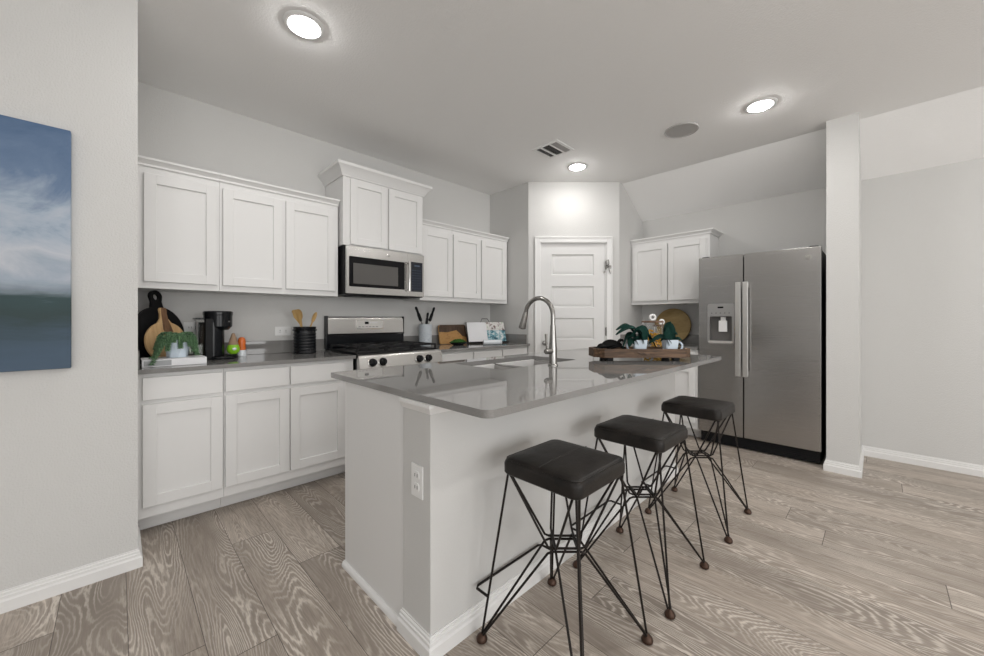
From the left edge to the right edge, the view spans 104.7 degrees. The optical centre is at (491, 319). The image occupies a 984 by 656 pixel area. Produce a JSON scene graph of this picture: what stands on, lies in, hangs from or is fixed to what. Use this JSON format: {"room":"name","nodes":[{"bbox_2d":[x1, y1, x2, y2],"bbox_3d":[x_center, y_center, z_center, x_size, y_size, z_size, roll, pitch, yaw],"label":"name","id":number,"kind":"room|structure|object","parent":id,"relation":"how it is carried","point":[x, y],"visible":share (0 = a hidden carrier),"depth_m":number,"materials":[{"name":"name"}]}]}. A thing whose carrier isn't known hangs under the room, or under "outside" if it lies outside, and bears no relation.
{"room":"kitchen","nodes":[
{"label":"kitchen","id":0,"kind":"room"},
{"bbox_2d":[0,0,137,590],"bbox_3d":[-3.321,-0.190,0.926,3.568,2.740,1.010,0,0,-45],"label":"wall","id":1,"kind":"structure","parent":0,"point":[69,436],"depth_m":1.70,"materials":[{"name":"grey paint"}]},
{"bbox_2d":[0,115,70,371],"bbox_3d":[-2.195,-0.305,1.299,1.015,1.026,0.036,0,0,-45],"label":"painting","id":2,"kind":"object","parent":1,"relation":"attached to","point":[35,158],"visible":1,"depth_m":1.57},
{"bbox_2d":[0,525,142,613],"bbox_3d":[-3.075,1.137,0.689,3.585,0.086,0.362,0,0,-45],"label":"baseboard","id":3,"kind":"structure","parent":1,"relation":"attached to","point":[19,596],"depth_m":1.66,"materials":[{"name":"white paint"}]},
{"bbox_2d":[138,82,489,350],"bbox_3d":[-0.704,-0.190,4.141,4.672,2.740,0.100,0,0,-45],"label":"wall","id":4,"kind":"structure","parent":0,"point":[172,127],"depth_m":3.01,"materials":[{"name":"grey paint"}]},
{"bbox_2d":[138,155,219,293],"bbox_3d":[-2.063,-0.582,2.490,0.413,0.779,0.343,0,0,-45],"label":"upper cabinet","id":5,"kind":"object","parent":4,"relation":"attached to","point":[178,204],"visible":0.88,"depth_m":2.38,"materials":[{"name":"white paint"}]},
{"bbox_2d":[184,322,192,334],"bbox_3d":[-2.121,0.074,2.670,0.072,0.118,0.009,0,0,-45],"label":"wall outlet","id":6,"kind":"object","parent":4,"relation":"attached to","point":[188,326],"visible":0.45,"depth_m":2.66,"materials":[{"name":"white plastic"}]},
{"bbox_2d":[212,173,339,297],"bbox_3d":[-1.633,-0.582,2.913,0.793,0.779,0.343,0,0,-45],"label":"upper cabinet","id":7,"kind":"object","parent":4,"relation":"attached to","point":[274,240],"visible":0.99,"depth_m":2.76,"materials":[{"name":"white paint"}]},
{"bbox_2d":[275,327,290,335],"bbox_3d":[-1.698,0.090,3.086,0.118,0.072,0.009,0,0,-45],"label":"wall outlet","id":8,"kind":"object","parent":4,"relation":"attached to","point":[279,331],"visible":1,"depth_m":3.08,"materials":[{"name":"white plastic"}]},
{"bbox_2d":[318,159,432,255],"bbox_3d":[-1.034,-0.935,3.439,0.896,0.650,0.434,0,0,-45],"label":"upper cabinet","id":9,"kind":"object","parent":4,"relation":"attached to","point":[379,210],"visible":0.96,"depth_m":3.26,"materials":[{"name":"white paint"}]},
{"bbox_2d":[337,245,423,298],"bbox_3d":[-1.028,-0.402,3.430,0.752,0.408,0.455,0,0,-45],"label":"microwave","id":10,"kind":"object","parent":9,"relation":"attached to","point":[363,272],"visible":1,"depth_m":3.25,"materials":[{"name":"silver metal"}]},
{"bbox_2d":[403,219,453,301],"bbox_3d":[-0.649,-0.582,3.882,0.393,0.779,0.343,0,0,-45],"label":"upper cabinet","id":11,"kind":"object","parent":4,"relation":"attached to","point":[437,236],"visible":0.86,"depth_m":3.78,"materials":[{"name":"white paint"}]},
{"bbox_2d":[404,334,526,343],"bbox_3d":[-0.261,0.214,4.082,1.256,0.100,0.603,0,0,-45],"label":"backsplash","id":12,"kind":"structure","parent":4,"relation":"attached to","point":[512,338],"depth_m":4.31,"materials":[{"name":"grey stone"}]},
{"bbox_2d":[436,225,508,304],"bbox_3d":[-0.213,-0.582,4.311,0.829,0.779,0.343,0,0,-45],"label":"upper cabinet","id":13,"kind":"object","parent":4,"relation":"attached to","point":[479,258],"visible":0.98,"depth_m":4.17,"materials":[{"name":"white paint"}]},
{"bbox_2d":[311,312,316,321],"bbox_3d":[-1.444,-0.023,3.087,0.034,0.090,0.014,16,-11,6],"label":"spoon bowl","id":14,"kind":"object","parent":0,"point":[314,316],"depth_m":3.08,"materials":[{"name":"brown wood"}]},
{"bbox_2d":[0,435,983,655],"bbox_3d":[0.794,1.230,0.006,8.340,0.100,8.095,0,0,-45],"label":"floor","id":15,"kind":"structure","parent":0,"point":[889,560],"depth_m":1.69,"materials":[{"name":"brown wood"}]},
{"bbox_2d":[138,368,222,529],"bbox_3d":[-1.973,0.736,2.379,0.386,0.889,0.628,0,0,-45],"label":"base cabinet","id":16,"kind":"object","parent":15,"relation":"on","point":[180,414],"visible":0.85,"depth_m":2.16,"materials":[{"name":"white paint"}]},
{"bbox_2d":[220,359,352,506],"bbox_3d":[-1.545,0.736,2.800,0.812,0.889,0.628,0,0,-45],"label":"base cabinet","id":17,"kind":"object","parent":15,"relation":"on","point":[284,424],"visible":0.85,"depth_m":2.52,"materials":[{"name":"white paint"}]},
{"bbox_2d":[138,339,355,374],"bbox_3d":[-1.675,0.227,2.657,1.202,0.126,0.648,0,0,-45],"label":"countertop","id":18,"kind":"structure","parent":17,"relation":"on","point":[259,353],"depth_m":2.69,"materials":[{"name":"grey stone"}]},
{"bbox_2d":[138,290,183,357],"bbox_3d":[-2.128,0.037,2.427,0.080,0.455,0.352,0,0,2],"label":"cutting board","id":19,"kind":"object","parent":18,"relation":"on","point":[147,317],"visible":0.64,"depth_m":2.38,"materials":[{"name":"black wood"}]},
{"bbox_2d":[144,308,182,356],"bbox_3d":[-2.046,0.094,2.382,0.072,0.341,0.256,0,0,9],"label":"cutting board","id":20,"kind":"object","parent":18,"relation":"on","point":[163,324],"visible":0.56,"depth_m":2.35,"materials":[{"name":"brown wood"}]},
{"bbox_2d":[140,355,206,367],"bbox_3d":[-1.898,0.244,2.268,0.290,0.042,0.194,0,0,-45],"label":"book","id":21,"kind":"object","parent":18,"relation":"on","point":[190,359],"visible":0.98,"depth_m":2.20,"materials":[{"name":"white paper"}]},
{"bbox_2d":[149,332,199,364],"bbox_3d":[-1.909,0.160,2.252,0.179,0.182,0.280,0,0,23],"label":"potted plant","id":22,"kind":"object","parent":21,"relation":"on","point":[176,344],"visible":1,"depth_m":2.24,"materials":[{"name":"green plant"}]},
{"bbox_2d":[192,311,238,359],"bbox_3d":[-1.892,0.101,2.614,0.251,0.326,0.216,0,0,-45],"label":"coffee maker","id":23,"kind":"object","parent":18,"relation":"on","point":[209,329],"visible":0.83,"depth_m":2.53,"materials":[{"name":"black plastic"}]},
{"bbox_2d":[226,345,239,353],"bbox_3d":[-1.824,0.206,2.679,0.080,0.064,0.084,0,0,-45],"label":"mug","id":24,"kind":"object","parent":18,"relation":"on","point":[231,349],"visible":0.95,"depth_m":2.65,"materials":[{"name":"green ceramic"}]},
{"bbox_2d":[228,333,237,344],"bbox_3d":[-1.825,0.133,2.680,0.064,0.082,0.064,0,0,-45],"label":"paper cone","id":25,"kind":"object","parent":24,"relation":"in","point":[233,340],"visible":1,"depth_m":2.67,"materials":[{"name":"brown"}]},
{"bbox_2d":[237,337,246,356],"bbox_3d":[-1.829,0.195,2.777,0.060,0.140,0.060,0,0,-45],"label":"bottle","id":26,"kind":"object","parent":18,"relation":"on","point":[241,341],"visible":0.75,"depth_m":2.76,"materials":[{"name":"orange plastic"}]},
{"bbox_2d":[292,327,316,353],"bbox_3d":[-1.504,0.159,3.052,0.180,0.211,0.180,0,0,-45],"label":"crock","id":27,"kind":"object","parent":18,"relation":"on","point":[304,339],"visible":1,"depth_m":2.98,"materials":[{"name":"black ceramic"}]},
{"bbox_2d":[292,309,301,326],"bbox_3d":[-1.512,0.081,3.016,0.132,0.334,0.058,0,0,-42],"label":"wooden spatula","id":28,"kind":"object","parent":27,"relation":"in","point":[296,313],"visible":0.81,"depth_m":3.00,"materials":[{"name":"brown wood"}]},
{"bbox_2d":[310,312,316,326],"bbox_3d":[-1.480,0.091,3.065,0.124,0.313,0.023,0,0,-31],"label":"wooden spoon","id":29,"kind":"object","parent":27,"relation":"in","point":[314,316],"visible":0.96,"depth_m":3.08,"materials":[{"name":"brown wood"}]},
{"bbox_2d":[324,316,442,369],"bbox_3d":[-0.933,0.562,3.315,0.762,1.196,0.740,0,0,-45],"label":"gas range","id":30,"kind":"object","parent":15,"relation":"on","point":[375,341],"visible":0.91,"depth_m":3.31,"materials":[{"name":"silver metal"}]},
{"bbox_2d":[329,346,436,353],"bbox_3d":[-0.943,0.251,3.324,0.754,0.009,0.540,0,0,-45],"label":"cooktop","id":31,"kind":"object","parent":30,"relation":"in","point":[404,348],"depth_m":3.17,"materials":[{"name":"black metal"}]},
{"bbox_2d":[441,350,471,361],"bbox_3d":[-0.550,0.736,3.780,0.419,0.889,0.628,0,0,-45],"label":"base cabinet","id":32,"kind":"object","parent":15,"relation":"on","point":[454,355],"visible":0.06,"depth_m":3.56,"materials":[{"name":"white paint"}]},
{"bbox_2d":[472,346,526,358],"bbox_3d":[-0.103,0.736,4.220,0.833,0.889,0.628,0,0,-45],"label":"base cabinet","id":33,"kind":"object","parent":15,"relation":"on","point":[481,353],"visible":0.13,"depth_m":3.96,"materials":[{"name":"white paint"}]},
{"bbox_2d":[404,334,529,351],"bbox_3d":[-0.245,0.227,4.066,1.256,0.126,0.648,0,0,-45],"label":"countertop","id":34,"kind":"structure","parent":33,"relation":"on","point":[515,340],"depth_m":3.97,"materials":[{"name":"grey stone"}]},
{"bbox_2d":[419,324,431,345],"bbox_3d":[-0.686,0.153,3.903,0.132,0.222,0.132,0,0,-45],"label":"crock","id":35,"kind":"object","parent":34,"relation":"on","point":[425,330],"visible":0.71,"depth_m":3.85,"materials":[{"name":"white ceramic"}]},
{"bbox_2d":[415,307,421,323],"bbox_3d":[-0.704,0.057,3.862,0.034,0.386,0.187,0,0,44],"label":"utensil","id":36,"kind":"object","parent":35,"relation":"in","point":[416,308],"visible":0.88,"depth_m":3.81,"materials":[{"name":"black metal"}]},
{"bbox_2d":[428,307,434,323],"bbox_3d":[-0.661,0.057,3.940,0.034,0.386,0.186,0,0,37],"label":"utensil","id":37,"kind":"object","parent":35,"relation":"in","point":[433,309],"visible":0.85,"depth_m":3.97,"materials":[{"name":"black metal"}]},
{"bbox_2d":[438,325,466,343],"bbox_3d":[-0.438,0.158,4.236,0.380,0.211,0.051,0,0,-45],"label":"cutting board","id":38,"kind":"object","parent":34,"relation":"on","point":[447,333],"visible":0.82,"depth_m":4.21,"materials":[{"name":"brown wood"}]},
{"bbox_2d":[449,339,466,344],"bbox_3d":[-0.355,0.230,4.002,0.224,0.068,0.134,0,0,-45],"label":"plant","id":39,"kind":"object","parent":34,"relation":"on","point":[455,341],"visible":1,"depth_m":3.95,"materials":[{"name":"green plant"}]},
{"bbox_2d":[466,319,508,343],"bbox_3d":[-0.067,0.122,4.408,0.495,0.280,0.207,0,0,-27],"label":"cookbook stand","id":40,"kind":"object","parent":34,"relation":"on","point":[481,319],"visible":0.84,"depth_m":4.31,"materials":[{"name":"black metal"}]},
{"bbox_2d":[466,322,506,342],"bbox_3d":[-0.058,0.139,4.391,0.490,0.228,0.095,0,0,-27],"label":"book","id":41,"kind":"object","parent":40,"relation":"on","point":[476,331],"visible":0.85,"depth_m":4.38,"materials":[{"name":"white paper"}]},
{"bbox_2d":[483,340,501,344],"bbox_3d":[0.005,0.237,4.081,0.204,0.054,0.054,0,0,-15],"label":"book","id":42,"kind":"object","parent":34,"relation":"on","point":[485,342],"visible":1,"depth_m":4.06,"materials":[{"name":"white paper"}]},
{"bbox_2d":[342,359,677,655],"bbox_3d":[0.344,0.736,2.368,2.303,0.889,0.750,0,0,-45],"label":"kitchen island","id":43,"kind":"object","parent":15,"relation":"on","point":[422,563],"visible":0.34,"depth_m":1.54,"materials":[{"name":"white paint"}]},
{"bbox_2d":[411,462,422,499],"bbox_3d":[-0.271,0.580,1.370,0.009,0.118,0.072,0,0,-45],"label":"wall outlet","id":44,"kind":"object","parent":43,"relation":"attached to","point":[416,470],"visible":1,"depth_m":1.36,"materials":[{"name":"white plastic"}]},
{"bbox_2d":[413,470,418,479],"bbox_3d":[-0.272,0.558,1.368,0.003,0.030,0.034,0,0,-45],"label":"receptacle","id":45,"kind":"object","parent":44,"relation":"attached to","point":[415,472],"depth_m":1.37,"materials":[{"name":"grey plastic"}]},
{"bbox_2d":[413,482,418,491],"bbox_3d":[-0.272,0.602,1.368,0.003,0.030,0.034,0,0,-45],"label":"receptacle","id":46,"kind":"object","parent":44,"relation":"attached to","point":[415,484],"depth_m":1.37,"materials":[{"name":"grey plastic"}]},
{"bbox_2d":[331,348,720,418],"bbox_3d":[0.433,0.278,2.350,2.385,0.026,1.147,0,0,-45],"label":"island countertop","id":47,"kind":"structure","parent":43,"relation":"on","point":[460,386],"depth_m":1.72,"materials":[{"name":"grey stone"}]},
{"bbox_2d":[473,359,548,368],"bbox_3d":[0.166,0.378,2.428,0.767,0.176,0.435,0,0,-45],"label":"sink","id":48,"kind":"object","parent":47,"relation":"in","point":[536,362],"visible":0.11,"depth_m":2.51,"materials":[{"name":"silver metal"}]},
{"bbox_2d":[519,296,557,365],"bbox_3d":[0.261,0.060,2.289,0.104,0.410,0.289,0,0,-45],"label":"faucet","id":49,"kind":"object","parent":47,"relation":"on","point":[552,350],"visible":1,"depth_m":2.21,"materials":[{"name":"silver metal"}]},
{"bbox_2d":[589,346,689,360],"bbox_3d":[0.984,0.226,2.553,0.632,0.078,0.254,0,0,0],"label":"wooden tray","id":50,"kind":"object","parent":47,"relation":"on","point":[650,351],"visible":0.98,"depth_m":2.44,"materials":[{"name":"brown wood"}]},
{"bbox_2d":[595,339,625,348],"bbox_3d":[0.788,0.171,2.536,0.221,0.090,0.101,0,0,0],"label":"cloth","id":51,"kind":"object","parent":50,"relation":"on","point":[609,344],"visible":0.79,"depth_m":2.53,"materials":[{"name":"black fabric"}]},
{"bbox_2d":[626,339,647,348],"bbox_3d":[0.963,0.180,2.537,0.130,0.098,0.088,0,0,12],"label":"mug","id":52,"kind":"object","parent":50,"relation":"on","point":[639,345],"visible":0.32,"depth_m":2.49,"materials":[{"name":"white ceramic"}]},
{"bbox_2d":[616,323,655,348],"bbox_3d":[0.966,0.107,2.530,0.288,0.171,0.138,0,0,0],"label":"plant","id":53,"kind":"object","parent":52,"relation":"in","point":[643,333],"visible":0.91,"depth_m":2.52,"materials":[{"name":"green plant"}]},
{"bbox_2d":[642,314,663,345],"bbox_3d":[1.188,0.109,2.812,0.152,0.311,0.152,0,0,-45],"label":"glass canister","id":54,"kind":"object","parent":50,"relation":"on","point":[654,327],"visible":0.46,"depth_m":2.75,"materials":[{"name":"clear glass"}]},
{"bbox_2d":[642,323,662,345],"bbox_3d":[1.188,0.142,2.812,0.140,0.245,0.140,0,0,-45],"label":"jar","id":55,"kind":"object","parent":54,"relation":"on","point":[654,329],"depth_m":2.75,"materials":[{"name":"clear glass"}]},
{"bbox_2d":[662,340,682,348],"bbox_3d":[1.210,0.180,2.536,0.130,0.098,0.088,0,0,4],"label":"mug","id":56,"kind":"object","parent":50,"relation":"on","point":[673,344],"visible":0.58,"depth_m":2.50,"materials":[{"name":"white ceramic"}]},
{"bbox_2d":[649,321,681,345],"bbox_3d":[1.160,0.095,2.522,0.210,0.171,0.098,0,0,-14],"label":"plant","id":57,"kind":"object","parent":56,"relation":"in","point":[669,332],"visible":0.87,"depth_m":2.52,"materials":[{"name":"green plant"}]},
{"bbox_2d":[476,439,652,655],"bbox_3d":[0.252,0.836,1.406,0.470,0.687,0.508,0,0,-45],"label":"bar stool","id":58,"kind":"object","parent":15,"relation":"on","point":[572,471],"visible":1,"depth_m":1.36,"materials":[{"name":"black leather"}]},
{"bbox_2d":[572,415,708,619],"bbox_3d":[0.695,0.836,1.824,0.470,0.687,0.508,0,0,-45],"label":"bar stool","id":59,"kind":"object","parent":15,"relation":"on","point":[657,436],"visible":0.94,"depth_m":1.76,"materials":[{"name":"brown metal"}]},
{"bbox_2d":[675,349,700,437],"bbox_3d":[1.936,0.736,4.210,0.609,0.889,0.814,0,0,-45],"label":"base cabinet","id":60,"kind":"object","parent":15,"relation":"on","point":[686,380],"visible":0.13,"depth_m":3.78,"materials":[{"name":"white paint"}]},
{"bbox_2d":[620,334,698,349],"bbox_3d":[1.927,0.227,4.202,0.633,0.126,0.815,0,0,-45],"label":"countertop","id":61,"kind":"structure","parent":60,"relation":"on","point":[691,341],"depth_m":4.27,"materials":[{"name":"grey stone"}]},
{"bbox_2d":[656,308,690,340],"bbox_3d":[2.090,0.065,4.399,0.061,0.399,0.400,0,0,-45],"label":"cutting board","id":62,"kind":"object","parent":61,"relation":"on","point":[681,321],"visible":0.63,"depth_m":4.35,"materials":[{"name":"brown wood"}]},
{"bbox_2d":[641,396,751,543],"bbox_3d":[1.243,0.836,2.332,0.470,0.687,0.508,0,0,-45],"label":"bar stool","id":63,"kind":"object","parent":15,"relation":"on","point":[696,407],"visible":0.96,"depth_m":2.27,"materials":[{"name":"brown metal"}]},
{"bbox_2d":[699,245,825,463],"bbox_3d":[2.521,0.285,3.563,0.648,1.790,0.904,0,0,-45],"label":"refrigerator","id":64,"kind":"object","parent":15,"relation":"on","point":[763,313],"visible":0.98,"depth_m":3.32,"materials":[{"name":"silver metal"}]},
{"bbox_2d":[490,182,527,353],"bbox_3d":[0.226,-0.190,4.551,0.092,2.740,0.621,0,0,-45],"label":"wall","id":65,"kind":"structure","parent":0,"point":[508,207],"depth_m":4.47,"materials":[{"name":"grey paint"}]},
{"bbox_2d":[138,0,983,194],"bbox_3d":[0.794,-1.610,0.006,8.340,0.100,8.095,0,0,-45],"label":"ceiling","id":66,"kind":"structure","parent":0,"point":[459,92],"depth_m":2.40,"materials":[{"name":"white paint"}]},
{"bbox_2d":[282,10,324,39],"bbox_3d":[-0.994,-1.545,2.013,0.204,0.030,0.204,0,0,-45],"label":"recessed light","id":67,"kind":"object","parent":66,"relation":"in","point":[304,25],"visible":1,"depth_m":1.99,"materials":[{"name":"white plastic"}]},
{"bbox_2d":[289,16,318,36],"bbox_3d":[-0.994,-1.544,2.013,0.148,0.027,0.148,0,0,-45],"label":"diffuser","id":68,"kind":"object","parent":67,"relation":"attached to","point":[301,26],"depth_m":1.99,"materials":[{"name":"white"}]},
{"bbox_2d":[532,139,573,158],"bbox_3d":[0.560,-1.555,3.468,0.274,0.010,0.274,0,0,-45],"label":"ceiling vent","id":69,"kind":"object","parent":66,"relation":"in","point":[555,148],"visible":1,"depth_m":3.46,"materials":[{"name":"white plastic"}]},
{"bbox_2d":[567,162,587,170],"bbox_3d":[0.866,-1.545,3.862,0.204,0.030,0.204,0,0,-45],"label":"recessed light","id":70,"kind":"object","parent":66,"relation":"in","point":[578,166],"visible":1,"depth_m":3.83,"materials":[{"name":"white plastic"}]},
{"bbox_2d":[570,164,584,170],"bbox_3d":[0.866,-1.544,3.862,0.148,0.027,0.148,0,0,-45],"label":"diffuser","id":71,"kind":"object","parent":70,"relation":"attached to","point":[573,167],"depth_m":3.83,"materials":[{"name":"white plastic"}]},
{"bbox_2d":[664,122,698,137],"bbox_3d":[1.556,-1.555,3.120,0.256,0.010,0.256,0,0,-45],"label":"ceiling speaker","id":72,"kind":"object","parent":66,"relation":"attached to","point":[680,130],"visible":1,"depth_m":3.12,"materials":[{"name":"grey"}]},
{"bbox_2d":[744,97,777,112],"bbox_3d":[1.948,-1.545,2.758,0.204,0.030,0.204,0,0,-45],"label":"recessed light","id":73,"kind":"object","parent":66,"relation":"in","point":[762,104],"visible":1,"depth_m":2.73,"materials":[{"name":"white plastic"}]},
{"bbox_2d":[748,100,772,111],"bbox_3d":[1.948,-1.544,2.758,0.148,0.027,0.148,0,0,-45],"label":"diffuser","id":74,"kind":"object","parent":73,"relation":"attached to","point":[759,105],"depth_m":2.73,"materials":[{"name":"white plastic"}]},
{"bbox_2d":[528,182,618,352],"bbox_3d":[0.926,-0.190,4.351,1.028,2.740,0.110,0,0,0],"label":"wall","id":75,"kind":"structure","parent":0,"point":[554,208],"depth_m":4.30,"materials":[{"name":"grey paint"}]},
{"bbox_2d":[535,236,612,352],"bbox_3d":[0.920,0.119,4.335,0.877,2.122,0.123,0,0,0],"label":"trim","id":76,"kind":"structure","parent":75,"relation":"attached to","point":[539,240],"depth_m":4.28,"materials":[{"name":"white paint"}]},
{"bbox_2d":[541,244,610,351],"bbox_3d":[0.952,0.152,4.291,0.781,2.032,0.105,0,0,0],"label":"door","id":77,"kind":"structure","parent":75,"relation":"in","point":[572,275],"depth_m":4.31,"materials":[{"name":"white paint"}]},
{"bbox_2d":[619,182,641,338],"bbox_3d":[1.619,-0.190,4.543,0.598,2.740,0.099,0,0,-45],"label":"wall","id":78,"kind":"structure","parent":0,"point":[630,222],"depth_m":4.42,"materials":[{"name":"grey paint"}]},
{"bbox_2d":[623,86,983,221],"bbox_3d":[3.973,-1.391,2.200,0.530,0.338,6.560,0,0,-45],"label":"ceiling","id":79,"kind":"structure","parent":0,"point":[949,129],"depth_m":3.31,"materials":[{"name":"white paint"}]},
{"bbox_2d":[642,158,983,464],"bbox_3d":[3.729,-0.190,2.897,0.100,2.740,7.895,0,0,-45],"label":"wall","id":80,"kind":"structure","parent":0,"point":[923,229],"depth_m":3.12,"materials":[{"name":"grey paint"}]},
{"bbox_2d":[620,334,698,343],"bbox_3d":[1.947,0.214,4.221,0.578,0.100,0.815,0,0,-45],"label":"backsplash","id":81,"kind":"structure","parent":80,"relation":"attached to","point":[694,339],"depth_m":4.30,"materials":[{"name":"grey stone"}]},
{"bbox_2d":[630,228,722,305],"bbox_3d":[2.052,-0.557,4.281,0.344,0.759,0.876,0,0,-45],"label":"upper cabinet","id":82,"kind":"object","parent":80,"relation":"attached to","point":[664,268],"visible":0.84,"depth_m":4.16,"materials":[{"name":"white paint"}]},
{"bbox_2d":[823,445,983,477],"bbox_3d":[4.533,1.137,1.517,0.692,0.086,4.801,0,0,-45],"label":"baseboard","id":83,"kind":"structure","parent":80,"relation":"attached to","point":[903,457],"depth_m":2.98,"materials":[{"name":"white paint"}]},
{"bbox_2d":[826,112,861,465],"bbox_3d":[2.931,-0.190,3.156,0.675,2.740,0.184,0,0,-45],"label":"wall","id":84,"kind":"structure","parent":0,"point":[843,152],"depth_m":2.92,"materials":[{"name":"grey paint"}]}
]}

